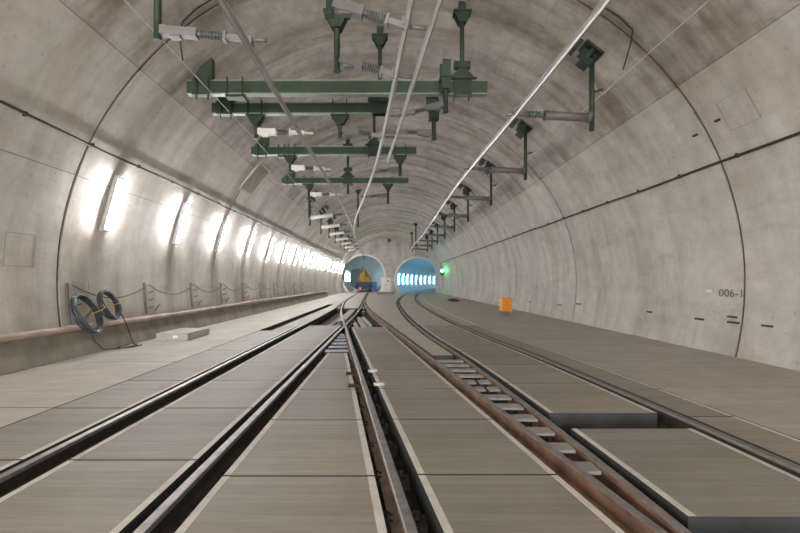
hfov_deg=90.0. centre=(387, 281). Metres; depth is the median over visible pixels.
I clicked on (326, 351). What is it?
plate
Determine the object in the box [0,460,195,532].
concrete slab
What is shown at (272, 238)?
wall light
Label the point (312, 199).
cantilever
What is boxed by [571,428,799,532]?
track slab
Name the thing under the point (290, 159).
support
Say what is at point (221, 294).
strut
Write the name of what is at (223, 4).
rail
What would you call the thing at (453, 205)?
cantilever
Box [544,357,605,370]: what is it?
track slab
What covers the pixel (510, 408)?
plate
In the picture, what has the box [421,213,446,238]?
cantilever
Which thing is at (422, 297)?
kerb
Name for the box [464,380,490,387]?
plate
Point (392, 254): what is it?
wall
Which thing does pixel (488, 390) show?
plate
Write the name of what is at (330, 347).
plate
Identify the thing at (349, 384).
stub
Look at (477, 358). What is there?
track slab
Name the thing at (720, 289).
stencil number
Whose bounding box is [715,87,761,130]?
trim
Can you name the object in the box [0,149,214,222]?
cable
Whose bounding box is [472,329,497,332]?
track slab
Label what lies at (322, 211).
cantilever
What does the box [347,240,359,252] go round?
cantilever
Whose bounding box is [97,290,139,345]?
cable coil
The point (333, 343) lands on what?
plate
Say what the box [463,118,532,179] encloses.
cantilever
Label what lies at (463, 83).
cross beam
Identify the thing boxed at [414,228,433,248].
cantilever
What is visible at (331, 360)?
concrete slab
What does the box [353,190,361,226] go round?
pole
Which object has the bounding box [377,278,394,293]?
tall cabinet
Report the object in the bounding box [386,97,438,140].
support
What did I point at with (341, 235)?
cantilever
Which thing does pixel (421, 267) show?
wall
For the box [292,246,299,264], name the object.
wall light
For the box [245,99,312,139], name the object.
support
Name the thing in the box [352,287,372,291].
floor
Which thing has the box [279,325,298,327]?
track slab
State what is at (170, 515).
rail
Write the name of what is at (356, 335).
concrete slab
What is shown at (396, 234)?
wall
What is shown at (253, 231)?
wall light
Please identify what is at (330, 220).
cantilever
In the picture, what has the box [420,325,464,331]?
track slab
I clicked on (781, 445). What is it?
track slab
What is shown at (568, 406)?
track slab
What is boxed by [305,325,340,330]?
track slab
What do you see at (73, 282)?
stencil number
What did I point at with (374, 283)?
cabinet
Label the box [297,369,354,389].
concrete slab
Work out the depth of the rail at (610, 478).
3.28 m
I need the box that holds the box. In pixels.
[497,297,514,314]
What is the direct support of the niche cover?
attached to the wall at (55, 68)
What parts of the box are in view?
panel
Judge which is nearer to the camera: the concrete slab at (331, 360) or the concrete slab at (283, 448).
the concrete slab at (283, 448)
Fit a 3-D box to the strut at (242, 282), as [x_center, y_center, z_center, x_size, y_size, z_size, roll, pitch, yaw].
[-6.286,0.429,17.724,0.117,0.820,0.521,0,0,13]
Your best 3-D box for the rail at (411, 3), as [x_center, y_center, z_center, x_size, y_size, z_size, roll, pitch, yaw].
[-0.642,-3.591,13.502,0.374,0.118,39.231,0,0,-6]
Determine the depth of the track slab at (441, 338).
10.30 m
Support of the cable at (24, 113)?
attached to the wall at (55, 68)
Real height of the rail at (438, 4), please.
0.118 m
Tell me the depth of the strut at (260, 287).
19.89 m
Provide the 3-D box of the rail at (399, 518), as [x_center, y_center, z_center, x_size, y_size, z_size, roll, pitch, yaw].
[-1.718,1.560,16.975,0.681,0.239,33.236,0,0,-7]
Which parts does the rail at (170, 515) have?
plate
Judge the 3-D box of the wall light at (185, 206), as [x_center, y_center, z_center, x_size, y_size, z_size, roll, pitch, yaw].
[-6.019,-1.708,11.640,0.505,1.240,0.100,0,0,0]
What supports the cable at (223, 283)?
hanging from the strut at (190, 284)
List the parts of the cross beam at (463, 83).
ceiling plate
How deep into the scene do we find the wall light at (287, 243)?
23.27 m
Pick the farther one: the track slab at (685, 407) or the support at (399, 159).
the support at (399, 159)
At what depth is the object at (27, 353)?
8.64 m
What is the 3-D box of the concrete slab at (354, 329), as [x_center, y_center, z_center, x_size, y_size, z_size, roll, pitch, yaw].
[-0.552,1.567,12.200,1.246,0.227,1.378,0,0,0]
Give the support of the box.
on the floor at (762, 394)
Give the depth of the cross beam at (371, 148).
13.14 m
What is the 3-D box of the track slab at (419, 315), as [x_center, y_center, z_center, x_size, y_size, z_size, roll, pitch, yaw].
[2.679,1.567,34.735,3.071,0.225,42.764,0,0,3]
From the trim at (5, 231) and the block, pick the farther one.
the block
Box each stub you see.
[346,372,355,374]
[348,383,358,387]
[368,369,376,372]
[374,382,383,385]
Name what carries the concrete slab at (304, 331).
on the floor at (413, 505)
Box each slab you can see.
[0,408,128,463]
[0,460,20,473]
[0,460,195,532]
[56,381,184,409]
[70,408,251,469]
[127,363,221,381]
[156,328,208,340]
[163,381,281,414]
[175,350,246,363]
[175,476,386,532]
[207,341,265,351]
[212,363,300,384]
[224,420,373,476]
[233,334,279,341]
[244,350,313,366]
[252,330,287,334]
[267,341,323,353]
[271,328,293,330]
[271,389,361,419]
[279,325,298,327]
[283,334,331,343]
[296,329,336,335]
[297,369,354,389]
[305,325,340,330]
[314,353,350,368]
[352,327,389,338]
[354,333,395,346]
[357,338,405,354]
[360,346,416,364]
[364,356,433,382]
[371,370,455,402]
[379,389,490,438]
[393,419,555,502]
[418,475,624,532]
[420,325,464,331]
[426,330,475,336]
[433,335,491,344]
[445,342,517,354]
[461,352,547,368]
[464,325,486,328]
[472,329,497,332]
[481,333,513,339]
[481,365,589,387]
[496,339,538,346]
[508,383,656,432]
[517,347,568,357]
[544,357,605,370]
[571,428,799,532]
[578,370,658,390]
[624,389,733,418]
[690,417,799,465]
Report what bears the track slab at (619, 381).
on the floor at (413, 505)
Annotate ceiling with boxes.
[60,0,799,250]
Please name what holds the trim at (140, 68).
attached to the wall at (659, 249)
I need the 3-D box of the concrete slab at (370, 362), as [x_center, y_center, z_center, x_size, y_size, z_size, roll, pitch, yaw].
[0.147,1.567,7.275,1.224,0.227,1.228,0,0,0]
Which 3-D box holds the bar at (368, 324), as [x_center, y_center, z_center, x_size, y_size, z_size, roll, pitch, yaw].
[-0.857,1.577,15.800,0.120,0.135,3.248,0,0,-8]
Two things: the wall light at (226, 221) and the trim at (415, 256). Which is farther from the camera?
the trim at (415, 256)
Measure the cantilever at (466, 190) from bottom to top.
2.038 m
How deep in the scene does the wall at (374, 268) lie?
70.53 m
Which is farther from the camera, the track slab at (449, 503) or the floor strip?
the floor strip
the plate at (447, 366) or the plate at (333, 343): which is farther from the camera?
the plate at (333, 343)
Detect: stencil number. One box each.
[72,282,88,289]
[719,289,741,296]
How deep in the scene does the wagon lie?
60.65 m
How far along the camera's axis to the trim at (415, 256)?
55.78 m
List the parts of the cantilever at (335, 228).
arm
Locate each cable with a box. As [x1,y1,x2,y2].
[0,100,341,260]
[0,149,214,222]
[72,283,301,297]
[180,0,210,60]
[439,131,799,263]
[605,8,632,69]
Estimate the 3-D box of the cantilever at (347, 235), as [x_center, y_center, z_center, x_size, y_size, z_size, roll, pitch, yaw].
[-3.679,-3.998,40.800,1.882,1.595,0.380,0,0,0]
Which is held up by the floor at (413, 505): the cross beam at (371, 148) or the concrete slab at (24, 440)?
the concrete slab at (24, 440)
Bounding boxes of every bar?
[356,317,366,326]
[362,317,371,326]
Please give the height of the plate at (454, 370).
0.216 m
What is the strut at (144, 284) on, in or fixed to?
attached to the wall at (55, 68)
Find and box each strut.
[65,283,91,323]
[143,283,160,313]
[189,283,201,307]
[220,283,229,303]
[242,282,249,300]
[259,282,265,298]
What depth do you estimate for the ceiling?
9.94 m
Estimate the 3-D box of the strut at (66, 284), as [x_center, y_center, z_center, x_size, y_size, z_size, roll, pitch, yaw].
[-6.286,0.429,8.155,0.117,0.820,0.521,0,0,13]
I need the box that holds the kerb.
[422,297,476,324]
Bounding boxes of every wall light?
[99,175,123,231]
[172,202,189,243]
[215,218,228,251]
[244,229,255,256]
[265,236,274,259]
[280,242,288,262]
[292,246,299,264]
[302,250,308,266]
[310,253,315,267]
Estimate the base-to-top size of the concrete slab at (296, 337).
0.227 m
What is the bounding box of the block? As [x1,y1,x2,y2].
[337,310,354,323]
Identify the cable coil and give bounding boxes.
[69,293,141,349]
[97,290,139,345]
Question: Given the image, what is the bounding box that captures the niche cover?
[239,162,270,195]
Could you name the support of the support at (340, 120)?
hanging from the cross beam at (375, 106)
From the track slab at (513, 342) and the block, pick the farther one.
the block
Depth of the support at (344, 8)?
5.66 m
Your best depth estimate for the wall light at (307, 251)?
29.11 m
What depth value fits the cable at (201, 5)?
7.56 m
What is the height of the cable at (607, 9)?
0.940 m
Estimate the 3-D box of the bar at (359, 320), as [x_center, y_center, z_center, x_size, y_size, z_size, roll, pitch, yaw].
[-1.031,1.577,15.400,0.139,0.135,3.655,0,0,-8]
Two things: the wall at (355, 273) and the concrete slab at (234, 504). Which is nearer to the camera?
the concrete slab at (234, 504)
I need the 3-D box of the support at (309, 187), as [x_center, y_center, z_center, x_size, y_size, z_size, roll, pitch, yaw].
[-2.733,-3.631,17.070,1.713,1.787,0.260,0,0,0]
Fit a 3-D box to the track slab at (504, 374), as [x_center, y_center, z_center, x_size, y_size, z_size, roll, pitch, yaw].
[2.273,1.567,6.400,1.286,0.227,1.278,0,0,0]
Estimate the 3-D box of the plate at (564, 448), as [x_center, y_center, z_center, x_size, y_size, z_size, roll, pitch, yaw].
[1.540,1.570,3.560,0.181,0.216,0.170,0,0,0]
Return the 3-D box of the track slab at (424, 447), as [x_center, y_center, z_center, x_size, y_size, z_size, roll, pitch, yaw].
[0.664,1.567,3.630,1.220,0.227,1.198,0,0,0]
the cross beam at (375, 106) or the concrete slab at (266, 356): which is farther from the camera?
the cross beam at (375, 106)
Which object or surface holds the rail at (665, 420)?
on the floor at (413, 505)
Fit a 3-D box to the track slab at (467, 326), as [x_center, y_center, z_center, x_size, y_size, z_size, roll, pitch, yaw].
[2.815,1.567,12.950,0.547,0.227,0.878,0,0,0]
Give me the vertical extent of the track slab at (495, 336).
0.227 m
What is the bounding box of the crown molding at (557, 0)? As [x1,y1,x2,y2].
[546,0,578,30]
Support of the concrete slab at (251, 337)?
on the floor at (413, 505)
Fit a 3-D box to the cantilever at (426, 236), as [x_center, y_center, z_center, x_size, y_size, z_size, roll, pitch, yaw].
[3.442,-4.269,43.500,2.169,2.038,0.380,0,0,0]
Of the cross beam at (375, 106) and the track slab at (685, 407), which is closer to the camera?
the track slab at (685, 407)
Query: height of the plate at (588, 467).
0.216 m
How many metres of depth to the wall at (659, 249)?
8.90 m
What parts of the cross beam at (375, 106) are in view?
ceiling plate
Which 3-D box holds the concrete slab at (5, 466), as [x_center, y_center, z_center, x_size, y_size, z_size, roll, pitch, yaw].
[-3.418,1.567,2.610,0.863,0.227,1.298,0,0,0]
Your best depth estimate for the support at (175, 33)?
6.11 m
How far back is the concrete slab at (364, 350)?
8.38 m
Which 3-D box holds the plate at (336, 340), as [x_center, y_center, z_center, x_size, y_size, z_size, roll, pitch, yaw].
[-1.209,1.562,10.160,0.282,0.233,0.200,0,0,0]
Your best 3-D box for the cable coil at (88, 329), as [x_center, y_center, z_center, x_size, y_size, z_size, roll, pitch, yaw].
[-5.949,0.832,8.426,0.541,1.216,1.698,0,0,10]
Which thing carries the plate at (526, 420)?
on the floor at (413, 505)
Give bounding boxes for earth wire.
[124,0,320,209]
[470,0,709,209]
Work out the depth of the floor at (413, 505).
4.38 m
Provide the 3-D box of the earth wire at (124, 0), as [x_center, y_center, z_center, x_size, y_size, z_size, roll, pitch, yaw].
[-3.930,-4.210,10.000,0.020,0.017,32.000,0,0,0]
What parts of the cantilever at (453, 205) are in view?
arm, ceiling plate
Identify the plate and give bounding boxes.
[325,350,348,354]
[328,346,347,349]
[332,342,346,345]
[334,339,345,341]
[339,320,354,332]
[437,360,463,363]
[442,364,469,368]
[448,368,475,373]
[456,374,483,380]
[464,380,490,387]
[473,387,500,393]
[482,394,510,402]
[495,403,523,413]
[509,414,537,426]
[527,427,554,440]
[547,442,575,456]
[574,462,600,474]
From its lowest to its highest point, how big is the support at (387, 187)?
1.187 m
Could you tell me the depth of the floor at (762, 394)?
7.32 m
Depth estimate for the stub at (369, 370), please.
6.43 m
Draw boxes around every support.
[153,0,266,47]
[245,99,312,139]
[282,143,331,172]
[303,175,343,217]
[323,8,411,78]
[325,0,425,30]
[330,99,393,138]
[358,184,392,203]
[365,143,406,175]
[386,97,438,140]
[390,59,451,116]
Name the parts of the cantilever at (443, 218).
arm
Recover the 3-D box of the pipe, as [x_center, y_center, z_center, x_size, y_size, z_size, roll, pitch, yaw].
[-6.130,0.905,17.000,0.116,0.156,46.001,0,0,0]
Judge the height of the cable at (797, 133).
0.093 m
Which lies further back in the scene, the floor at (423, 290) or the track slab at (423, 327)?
the floor at (423, 290)
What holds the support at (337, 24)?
hanging from the ceiling
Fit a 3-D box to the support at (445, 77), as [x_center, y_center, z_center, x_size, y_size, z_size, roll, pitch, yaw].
[0.711,-4.200,8.700,1.338,1.240,0.260,0,0,0]
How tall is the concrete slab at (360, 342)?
0.227 m
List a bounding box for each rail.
[0,292,357,497]
[133,299,364,532]
[216,0,363,262]
[340,299,427,532]
[353,0,415,238]
[364,300,667,532]
[386,0,443,163]
[397,289,691,532]
[411,0,611,256]
[415,290,799,477]
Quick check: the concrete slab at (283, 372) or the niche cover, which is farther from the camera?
the niche cover
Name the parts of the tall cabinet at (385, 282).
door, door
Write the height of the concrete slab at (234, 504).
0.227 m
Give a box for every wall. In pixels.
[0,0,348,334]
[336,231,443,293]
[343,237,429,292]
[343,256,384,291]
[349,269,362,286]
[396,258,436,291]
[433,5,799,370]
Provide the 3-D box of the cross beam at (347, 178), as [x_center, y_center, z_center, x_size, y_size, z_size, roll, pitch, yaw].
[-1.825,-4.919,17.070,5.390,2.338,0.260,0,0,0]
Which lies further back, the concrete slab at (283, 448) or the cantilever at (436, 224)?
the cantilever at (436, 224)
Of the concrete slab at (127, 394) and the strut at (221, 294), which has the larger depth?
the strut at (221, 294)
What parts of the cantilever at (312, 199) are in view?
ceiling plate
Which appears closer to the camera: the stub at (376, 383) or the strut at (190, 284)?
the stub at (376, 383)
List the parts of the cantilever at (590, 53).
arm, ceiling plate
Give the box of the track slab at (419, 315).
[400,292,473,326]
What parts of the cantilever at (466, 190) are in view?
arm, ceiling plate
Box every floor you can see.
[0,292,799,439]
[314,301,570,532]
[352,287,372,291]
[405,288,435,291]
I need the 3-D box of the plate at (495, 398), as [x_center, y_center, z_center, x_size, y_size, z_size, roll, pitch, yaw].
[1.391,1.570,5.120,0.325,0.216,0.170,0,0,0]
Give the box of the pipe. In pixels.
[0,291,326,341]
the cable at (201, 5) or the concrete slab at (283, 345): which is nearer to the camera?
the cable at (201, 5)
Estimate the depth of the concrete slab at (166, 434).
3.77 m
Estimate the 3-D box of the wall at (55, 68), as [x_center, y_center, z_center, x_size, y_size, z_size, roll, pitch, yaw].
[-5.635,-1.169,21.400,1.649,5.979,69.200,0,0,0]
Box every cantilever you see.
[306,190,349,225]
[318,205,353,233]
[327,216,355,238]
[333,226,357,243]
[339,230,355,246]
[344,235,360,250]
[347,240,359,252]
[412,235,428,251]
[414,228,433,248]
[416,221,438,244]
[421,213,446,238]
[426,200,457,231]
[433,183,471,221]
[444,158,495,205]
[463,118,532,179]
[506,38,604,131]
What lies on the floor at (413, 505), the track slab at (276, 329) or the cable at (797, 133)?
the track slab at (276, 329)
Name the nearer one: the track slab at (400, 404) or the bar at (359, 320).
the track slab at (400, 404)
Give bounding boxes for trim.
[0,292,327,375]
[2,231,36,266]
[56,0,799,356]
[343,254,385,291]
[394,256,431,291]
[417,297,799,468]
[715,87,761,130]
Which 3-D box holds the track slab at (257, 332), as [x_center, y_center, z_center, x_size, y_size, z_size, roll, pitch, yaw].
[-3.419,1.567,11.550,0.862,0.227,0.878,0,0,0]
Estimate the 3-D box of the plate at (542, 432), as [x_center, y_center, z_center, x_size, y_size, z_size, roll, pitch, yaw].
[1.504,1.570,3.950,0.220,0.216,0.170,0,0,0]
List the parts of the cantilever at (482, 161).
arm, ceiling plate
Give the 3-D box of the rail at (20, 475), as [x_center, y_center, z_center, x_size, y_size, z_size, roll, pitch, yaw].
[-6.222,1.559,56.250,7.051,0.239,111.500,0,0,0]
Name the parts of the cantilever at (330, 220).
ceiling plate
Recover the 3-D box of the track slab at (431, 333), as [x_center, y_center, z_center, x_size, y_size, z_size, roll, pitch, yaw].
[1.790,1.567,11.575,1.285,0.227,1.228,0,0,0]
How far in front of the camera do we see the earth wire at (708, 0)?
8.02 m
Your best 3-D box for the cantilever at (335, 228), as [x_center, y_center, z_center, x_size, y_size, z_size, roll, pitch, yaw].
[-3.512,-4.032,33.200,2.060,1.664,0.380,0,0,0]
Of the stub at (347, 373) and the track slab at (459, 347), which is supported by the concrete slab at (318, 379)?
the stub at (347, 373)
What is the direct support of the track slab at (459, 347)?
on the floor at (413, 505)
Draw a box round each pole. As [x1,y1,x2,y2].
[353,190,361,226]
[410,232,412,251]
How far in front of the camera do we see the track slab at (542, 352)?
8.26 m
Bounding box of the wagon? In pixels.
[355,269,372,290]
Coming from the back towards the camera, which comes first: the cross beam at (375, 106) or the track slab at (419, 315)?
the track slab at (419, 315)
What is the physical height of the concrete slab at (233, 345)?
0.227 m
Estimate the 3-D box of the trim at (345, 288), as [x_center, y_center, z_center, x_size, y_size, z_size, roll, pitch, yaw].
[-3.400,-1.235,56.040,6.293,5.350,0.520,0,0,0]
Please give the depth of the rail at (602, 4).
7.13 m
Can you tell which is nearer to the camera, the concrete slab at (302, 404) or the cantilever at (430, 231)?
the concrete slab at (302, 404)
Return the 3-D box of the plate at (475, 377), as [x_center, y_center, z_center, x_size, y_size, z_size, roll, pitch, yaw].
[1.272,1.570,6.290,0.421,0.216,0.170,0,0,0]
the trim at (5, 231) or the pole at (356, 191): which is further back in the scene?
the pole at (356, 191)
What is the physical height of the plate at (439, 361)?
0.216 m
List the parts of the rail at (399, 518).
plate, plate, plate, plate, plate, plate, plate, plate, plate, plate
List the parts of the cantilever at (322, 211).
ceiling plate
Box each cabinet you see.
[373,282,376,291]
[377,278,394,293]
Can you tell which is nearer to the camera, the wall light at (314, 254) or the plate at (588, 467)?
the plate at (588, 467)
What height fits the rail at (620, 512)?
0.239 m
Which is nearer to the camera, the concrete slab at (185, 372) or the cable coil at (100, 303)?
the concrete slab at (185, 372)
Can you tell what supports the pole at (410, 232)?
hanging from the ceiling
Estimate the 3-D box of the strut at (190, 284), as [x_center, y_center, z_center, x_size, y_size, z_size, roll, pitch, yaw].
[-6.286,0.429,13.124,0.117,0.820,0.521,0,0,13]
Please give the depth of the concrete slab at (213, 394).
5.13 m
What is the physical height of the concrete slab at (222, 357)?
0.227 m
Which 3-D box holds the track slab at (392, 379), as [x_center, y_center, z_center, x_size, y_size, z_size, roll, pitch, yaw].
[0.321,1.567,6.050,1.217,0.227,1.178,0,0,0]
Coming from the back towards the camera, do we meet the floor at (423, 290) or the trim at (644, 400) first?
the floor at (423, 290)
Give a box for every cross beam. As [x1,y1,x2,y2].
[186,1,486,101]
[211,26,388,119]
[251,97,415,158]
[282,139,407,193]
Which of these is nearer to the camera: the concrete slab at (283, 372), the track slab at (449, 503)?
the track slab at (449, 503)
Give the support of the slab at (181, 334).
on the floor at (762, 394)
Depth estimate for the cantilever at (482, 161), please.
16.95 m
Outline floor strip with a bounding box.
[286,296,350,325]
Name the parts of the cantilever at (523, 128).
arm, ceiling plate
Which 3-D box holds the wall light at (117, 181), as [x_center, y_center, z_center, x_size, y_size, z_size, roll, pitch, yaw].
[-6.019,-1.708,8.720,0.505,1.240,0.100,0,0,0]

